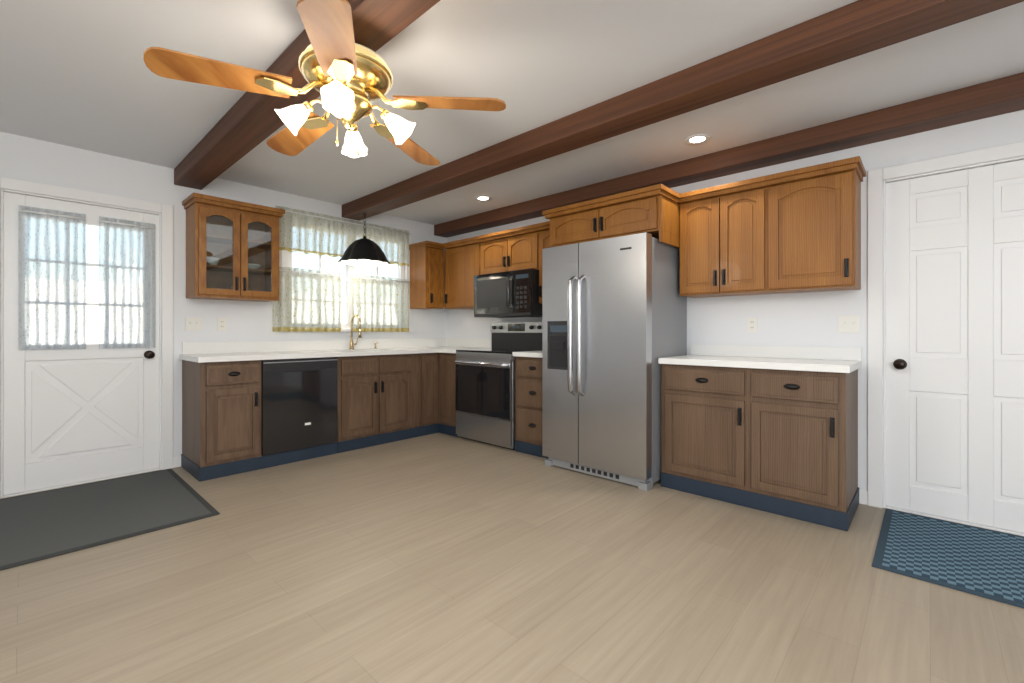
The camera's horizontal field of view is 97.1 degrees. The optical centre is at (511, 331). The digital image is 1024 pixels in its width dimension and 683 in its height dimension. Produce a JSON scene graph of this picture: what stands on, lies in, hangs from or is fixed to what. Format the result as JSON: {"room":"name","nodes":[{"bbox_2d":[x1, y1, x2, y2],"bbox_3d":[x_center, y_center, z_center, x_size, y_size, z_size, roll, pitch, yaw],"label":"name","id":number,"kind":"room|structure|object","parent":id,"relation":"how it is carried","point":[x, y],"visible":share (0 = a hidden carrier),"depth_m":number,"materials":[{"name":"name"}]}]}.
{"room":"kitchen","nodes":[
{"label":"kitchen","id":0,"kind":"room"},
{"bbox_2d":[0,131,445,469],"bbox_3d":[-2.571,-0.110,3.935,0.120,2.420,5.240,0,0,43],"label":"wall","id":1,"kind":"structure","parent":0,"point":[35,160],"depth_m":3.70,"materials":[{"name":"white paint"}]},
{"bbox_2d":[3,192,158,494],"bbox_3d":[-3.087,0.078,3.295,0.114,2.016,0.830,0,0,43],"label":"door","id":2,"kind":"structure","parent":1,"relation":"in","point":[90,412],"depth_m":3.25,"materials":[{"name":"white wood"}]},
{"bbox_2d":[18,205,85,349],"bbox_3d":[-3.195,-0.362,3.150,0.020,0.975,0.330,0,0,43],"label":"door curtain","id":3,"kind":"object","parent":2,"relation":"hanging from","point":[51,279],"visible":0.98,"depth_m":3.15,"materials":[{"name":"white fabric"}]},
{"bbox_2d":[99,216,155,348],"bbox_3d":[-2.924,-0.362,3.444,0.021,0.975,0.330,0,0,43],"label":"door curtain","id":4,"kind":"object","parent":2,"relation":"hanging from","point":[127,291],"visible":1,"depth_m":3.44,"materials":[{"name":"white fabric"}]},
{"bbox_2d":[0,177,172,497],"bbox_3d":[-3.120,0.040,3.326,0.138,2.120,1.000,0,0,43],"label":"door frame","id":5,"kind":"structure","parent":1,"relation":"attached to","point":[57,192],"depth_m":3.59,"materials":[{"name":"white wood"}]},
{"bbox_2d":[185,317,201,330],"bbox_3d":[-2.643,-0.065,3.756,0.016,0.114,0.116,0,0,43],"label":"light switch","id":6,"kind":"object","parent":1,"relation":"attached to","point":[193,323],"visible":1,"depth_m":3.76,"materials":[{"name":"white plastic"}]},
{"bbox_2d":[217,318,226,330],"bbox_3d":[-2.506,-0.065,3.909,0.008,0.114,0.070,0,0,43],"label":"electrical outlet","id":7,"kind":"object","parent":1,"relation":"attached to","point":[221,324],"visible":1,"depth_m":3.91,"materials":[{"name":"white plastic"}]},
{"bbox_2d":[182,192,284,301],"bbox_3d":[-2.341,-0.670,3.825,0.364,0.790,0.673,0,0,43],"label":"upper cabinet","id":8,"kind":"object","parent":1,"relation":"attached to","point":[232,249],"visible":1,"depth_m":3.75,"materials":[{"name":"brown wood"}]},
{"bbox_2d":[183,338,446,353],"bbox_3d":[-1.760,0.135,4.709,0.019,0.100,2.760,0,0,43],"label":"backsplash","id":9,"kind":"structure","parent":1,"relation":"attached to","point":[188,347],"depth_m":4.38,"materials":[{"name":"white stone"}]},
{"bbox_2d":[281,235,413,331],"bbox_3d":[-1.709,-0.570,4.820,0.145,1.140,1.490,0,0,43],"label":"window","id":10,"kind":"structure","parent":1,"relation":"in","point":[347,279],"depth_m":4.81,"materials":[{"name":"white"}]},
{"bbox_2d":[272,266,340,331],"bbox_3d":[-1.979,-0.305,4.396,0.026,0.610,0.660,0,0,43],"label":"curtain","id":11,"kind":"object","parent":10,"relation":"hanging from","point":[309,300],"visible":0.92,"depth_m":4.39,"materials":[{"name":"white fabric"}]},
{"bbox_2d":[275,205,409,266],"bbox_3d":[-1.687,-0.962,4.711,0.030,0.416,1.480,0,0,43],"label":"window valance","id":12,"kind":"object","parent":10,"relation":"hanging from","point":[305,232],"visible":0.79,"depth_m":4.57,"materials":[{"name":"white fabric"}]},
{"bbox_2d":[352,274,409,331],"bbox_3d":[-1.430,-0.305,4.991,0.027,0.610,0.700,0,0,43],"label":"curtain","id":13,"kind":"object","parent":10,"relation":"hanging from","point":[380,303],"visible":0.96,"depth_m":4.96,"materials":[{"name":"white fabric"}]},
{"bbox_2d":[409,241,443,309],"bbox_3d":[-0.995,-0.645,5.281,0.367,0.750,0.275,0,0,43],"label":"upper cabinet","id":14,"kind":"object","parent":1,"relation":"attached to","point":[426,275],"visible":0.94,"depth_m":5.19,"materials":[{"name":"brown wood"}]},
{"bbox_2d":[0,433,1023,682],"bbox_3d":[-0.176,1.130,1.723,6.640,0.060,5.240,0,0,43],"label":"floor","id":15,"kind":"structure","parent":0,"point":[438,557],"depth_m":1.90,"materials":[{"name":"brown wood"}]},
{"bbox_2d":[0,468,219,570],"bbox_3d":[-2.569,1.095,2.817,1.320,0.008,0.960,0,0,43],"label":"area rug","id":16,"kind":"object","parent":15,"relation":"on","point":[38,526],"visible":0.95,"depth_m":2.71,"materials":[{"name":"grey fabric"}]},
{"bbox_2d":[181,362,261,481],"bbox_3d":[-2.348,0.662,3.657,0.583,0.874,0.415,0,0,43],"label":"base cabinet","id":17,"kind":"object","parent":15,"relation":"on","point":[221,401],"depth_m":3.46,"materials":[{"name":"brown wood"}]},
{"bbox_2d":[179,350,350,361],"bbox_3d":[-2.103,0.205,3.910,0.599,0.040,1.160,0,0,43],"label":"countertop","id":18,"kind":"structure","parent":17,"relation":"on","point":[256,355],"depth_m":3.68,"materials":[{"name":"white stone"}]},
{"bbox_2d":[261,357,337,468],"bbox_3d":[-1.971,0.665,4.021,0.535,0.868,0.629,0,0,43],"label":"dishwasher","id":19,"kind":"object","parent":15,"relation":"on","point":[299,409],"visible":0.92,"depth_m":3.82,"materials":[{"name":"black metal"}]},
{"bbox_2d":[337,374,414,452],"bbox_3d":[-1.501,0.779,4.573,0.583,0.639,0.810,0,0,43],"label":"base cabinet","id":20,"kind":"object","parent":15,"relation":"on","point":[391,390],"depth_m":4.34,"materials":[{"name":"brown wood"}]},
{"bbox_2d":[443,350,459,436],"bbox_3d":[-0.477,0.662,5.009,0.290,0.874,0.580,0,0,43],"label":"base cabinet","id":21,"kind":"object","parent":15,"relation":"on","point":[449,365],"depth_m":4.79,"materials":[{"name":"brown wood"}]},
{"bbox_2d":[375,346,454,353],"bbox_3d":[-0.956,0.205,5.152,0.599,0.040,1.020,0,0,43],"label":"countertop","id":22,"kind":"structure","parent":21,"relation":"on","point":[390,349],"depth_m":4.79,"materials":[{"name":"white stone"}]},
{"bbox_2d":[349,314,376,349],"bbox_3d":[-1.522,0.001,4.755,0.215,0.366,0.324,0,0,43],"label":"faucet","id":23,"kind":"object","parent":22,"relation":"on","point":[351,345],"visible":1,"depth_m":4.70,"materials":[{"name":"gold metal"}]},
{"bbox_2d":[443,346,491,353],"bbox_3d":[-0.485,0.205,5.003,0.295,0.040,0.600,0,0,43],"label":"countertop","id":24,"kind":"structure","parent":21,"relation":"on","point":[456,347],"depth_m":4.99,"materials":[{"name":"white stone"}]},
{"bbox_2d":[455,322,541,449],"bbox_3d":[-0.120,0.499,4.596,0.786,1.199,0.642,0,0,43],"label":"range","id":25,"kind":"object","parent":15,"relation":"on","point":[485,395],"visible":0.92,"depth_m":4.43,"materials":[{"name":"silver metal"}]},
{"bbox_2d":[513,351,548,458],"bbox_3d":[0.371,0.592,4.206,0.455,1.014,0.609,0,0,43],"label":"base cabinet","id":26,"kind":"object","parent":15,"relation":"on","point":[528,402],"visible":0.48,"depth_m":4.04,"materials":[{"name":"brown wood"}]},
{"bbox_2d":[542,232,686,490],"bbox_3d":[0.801,0.203,3.636,0.910,1.791,0.783,0,0,43],"label":"refrigerator","id":27,"kind":"object","parent":15,"relation":"on","point":[614,319],"visible":0.98,"depth_m":3.33,"materials":[{"name":"silver metal"}]},
{"bbox_2d":[658,344,861,530],"bbox_3d":[1.633,0.600,3.040,1.089,0.999,0.609,0,0,43],"label":"base cabinet","id":28,"kind":"object","parent":15,"relation":"on","point":[772,429],"visible":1,"depth_m":2.80,"materials":[{"name":"brown wood"}]},
{"bbox_2d":[872,508,1023,607],"bbox_3d":[2.312,1.095,2.169,0.850,0.008,0.930,0,0,43],"label":"area rug","id":29,"kind":"object","parent":15,"relation":"on","point":[982,562],"visible":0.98,"depth_m":2.20,"materials":[{"name":"blue fabric"}]},
{"bbox_2d":[0,0,1023,224],"bbox_3d":[-0.176,-1.350,1.723,6.640,0.060,5.240,0,0,43],"label":"ceiling","id":30,"kind":"structure","parent":0,"point":[77,74],"depth_m":2.36,"materials":[{"name":"white paint"}]},
{"bbox_2d":[174,0,439,189],"bbox_3d":[-0.325,-1.254,1.562,6.396,0.129,0.190,0,0,43],"label":"beam","id":31,"kind":"structure","parent":30,"relation":"attached to","point":[248,122],"depth_m":2.41,"materials":[{"name":"brown wood"}]},
{"bbox_2d":[143,0,505,165],"bbox_3d":[-0.732,-0.963,1.925,1.246,0.453,1.282,0,0,43],"label":"ceiling fan","id":32,"kind":"object","parent":31,"relation":"hanging from","point":[347,76],"visible":1,"depth_m":1.78,"materials":[{"name":"brown wood"}]},
{"bbox_2d":[338,212,390,268],"bbox_3d":[-1.468,-0.971,4.509,0.514,0.697,0.514,0,0,43],"label":"pendant light","id":33,"kind":"object","parent":30,"relation":"hanging from","point":[364,252],"visible":0.83,"depth_m":4.40,"materials":[{"name":"black metal"}]},
{"bbox_2d":[474,196,491,200],"bbox_3d":[-0.285,-1.315,4.465,0.176,0.008,0.176,0,0,43],"label":"recessed light","id":34,"kind":"object","parent":30,"relation":"in","point":[482,198],"visible":0.98,"depth_m":4.47,"materials":[{"name":"white plastic"}]},
{"bbox_2d":[342,0,1023,220],"bbox_3d":[0.642,-1.254,2.609,6.396,0.129,0.200,0,0,43],"label":"beam","id":35,"kind":"structure","parent":30,"relation":"attached to","point":[853,29],"depth_m":2.22,"materials":[{"name":"brown wood"}]},
{"bbox_2d":[684,134,710,144],"bbox_3d":[1.270,-1.315,3.097,0.176,0.008,0.176,0,0,43],"label":"recessed light","id":36,"kind":"object","parent":30,"relation":"in","point":[697,139],"visible":0.96,"depth_m":3.10,"materials":[{"name":"white plastic"}]},
{"bbox_2d":[434,72,1023,237],"bbox_3d":[1.452,-1.254,3.486,6.396,0.129,0.198,0,0,43],"label":"beam","id":37,"kind":"structure","parent":30,"relation":"attached to","point":[1000,96],"depth_m":2.98,"materials":[{"name":"brown wood"}]},
{"bbox_2d":[446,110,1023,490],"bbox_3d":[1.605,-0.110,3.563,6.520,2.420,0.120,0,0,43],"label":"wall","id":38,"kind":"structure","parent":0,"point":[800,319],"depth_m":3.05,"materials":[{"name":"white paint"}]},
{"bbox_2d":[443,240,478,309],"bbox_3d":[-0.470,-0.629,5.186,0.620,0.718,0.309,0,0,43],"label":"upper cabinet","id":39,"kind":"object","parent":38,"relation":"attached to","point":[461,259],"depth_m":5.07,"materials":[{"name":"brown wood"}]},
{"bbox_2d":[447,338,491,345],"bbox_3d":[-0.502,0.135,5.413,0.875,0.100,0.020,0,0,43],"label":"backsplash","id":40,"kind":"structure","parent":38,"relation":"attached to","point":[450,342],"depth_m":5.41,"materials":[{"name":"white stone"}]},
{"bbox_2d":[479,232,502,274],"bbox_3d":[-0.073,-0.794,4.820,0.459,0.388,0.309,0,0,43],"label":"upper cabinet","id":41,"kind":"object","parent":38,"relation":"attached to","point":[490,247],"depth_m":4.75,"materials":[{"name":"brown wood"}]},
{"bbox_2d":[173,455,867,504],"bbox_3d":[-0.176,1.055,1.723,6.400,0.090,5.000,0,0,43],"label":"baseboard","id":42,"kind":"structure","parent":38,"relation":"attached to","point":[863,496],"depth_m":2.89,"materials":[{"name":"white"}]},
{"bbox_2d":[503,228,538,271],"bbox_3d":[0.185,-0.794,4.582,0.459,0.388,0.309,0,0,43],"label":"upper cabinet","id":43,"kind":"object","parent":38,"relation":"attached to","point":[521,248],"depth_m":4.46,"materials":[{"name":"brown wood"}]},
{"bbox_2d":[474,269,541,317],"bbox_3d":[0.008,-0.375,4.649,0.790,0.440,0.448,0,0,43],"label":"microwave","id":44,"kind":"object","parent":43,"relation":"attached to","point":[511,294],"visible":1,"depth_m":4.45,"materials":[{"name":"black metal"}]},
{"bbox_2d":[539,224,546,303],"bbox_3d":[0.487,-0.629,4.302,0.365,0.718,0.309,0,0,43],"label":"upper cabinet","id":45,"kind":"object","parent":38,"relation":"attached to","point":[542,227],"depth_m":4.28,"materials":[{"name":"brown wood"}]},
{"bbox_2d":[547,204,590,247],"bbox_3d":[0.719,-0.852,3.878,0.551,0.273,0.619,0,0,43],"label":"upper cabinet","id":46,"kind":"object","parent":38,"relation":"attached to","point":[569,226],"depth_m":3.69,"materials":[{"name":"brown wood"}]},
{"bbox_2d":[591,188,678,246],"bbox_3d":[1.045,-0.852,3.577,0.552,0.273,0.619,0,0,43],"label":"upper cabinet","id":47,"kind":"object","parent":38,"relation":"attached to","point":[655,212],"depth_m":3.31,"materials":[{"name":"brown wood"}]},
{"bbox_2d":[675,192,722,297],"bbox_3d":[1.481,-0.629,3.385,0.349,0.718,0.309,0,0,43],"label":"upper cabinet","id":48,"kind":"object","parent":38,"relation":"attached to","point":[692,242],"depth_m":3.32,"materials":[{"name":"brown wood"}]},
{"bbox_2d":[707,184,754,296],"bbox_3d":[1.683,-0.629,3.198,0.419,0.718,0.309,0,0,43],"label":"upper cabinet","id":49,"kind":"object","parent":38,"relation":"attached to","point":[728,209],"depth_m":3.15,"materials":[{"name":"brown wood"}]},
{"bbox_2d":[747,317,757,332],"bbox_3d":[1.767,-0.050,3.326,0.070,0.114,0.008,0,0,43],"label":"electrical outlet","id":50,"kind":"object","parent":38,"relation":"attached to","point":[752,324],"visible":1,"depth_m":3.32,"materials":[{"name":"white plastic"}]},
{"bbox_2d":[751,160,862,294],"bbox_3d":[1.936,-0.629,2.965,0.532,0.718,0.309,0,0,43],"label":"upper cabinet","id":51,"kind":"object","parent":38,"relation":"attached to","point":[796,231],"depth_m":2.84,"materials":[{"name":"brown wood"}]},
{"bbox_2d":[838,315,859,332],"bbox_3d":[2.187,-0.050,2.933,0.116,0.114,0.016,0,0,43],"label":"light switch","id":52,"kind":"object","parent":38,"relation":"attached to","point":[848,323],"visible":1,"depth_m":2.94,"materials":[{"name":"white plastic"}]},
{"bbox_2d":[868,141,1023,535],"bbox_3d":[2.664,0.040,2.573,1.000,2.120,0.138,0,0,43],"label":"door frame","id":53,"kind":"structure","parent":38,"relation":"attached to","point":[876,339],"depth_m":2.82,"materials":[{"name":"white wood"}]},
{"bbox_2d":[886,160,1023,532],"bbox_3d":[2.633,0.078,2.539,0.830,2.016,0.114,0,0,43],"label":"door","id":54,"kind":"structure","parent":38,"relation":"in","point":[954,344],"depth_m":2.61,"materials":[{"name":"white wood"}]},
{"label":"outside","id":55,"kind":"structure","parent":0,"visible":0},
{"bbox_3d":[-15.672,1.350,19.434,39.600,0.100,60.000,0,0,43],"label":"ground","id":56,"kind":"structure","parent":55,"visible":0},
{"bbox_2d":[86,281,344,343],"bbox_3d":[-7.811,0.100,12.175,1.000,2.400,60.000,0,0,43],"label":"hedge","id":57,"kind":"object","parent":56,"relation":"on","point":[95,322],"depth_m":9.94,"materials":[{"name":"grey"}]}
]}

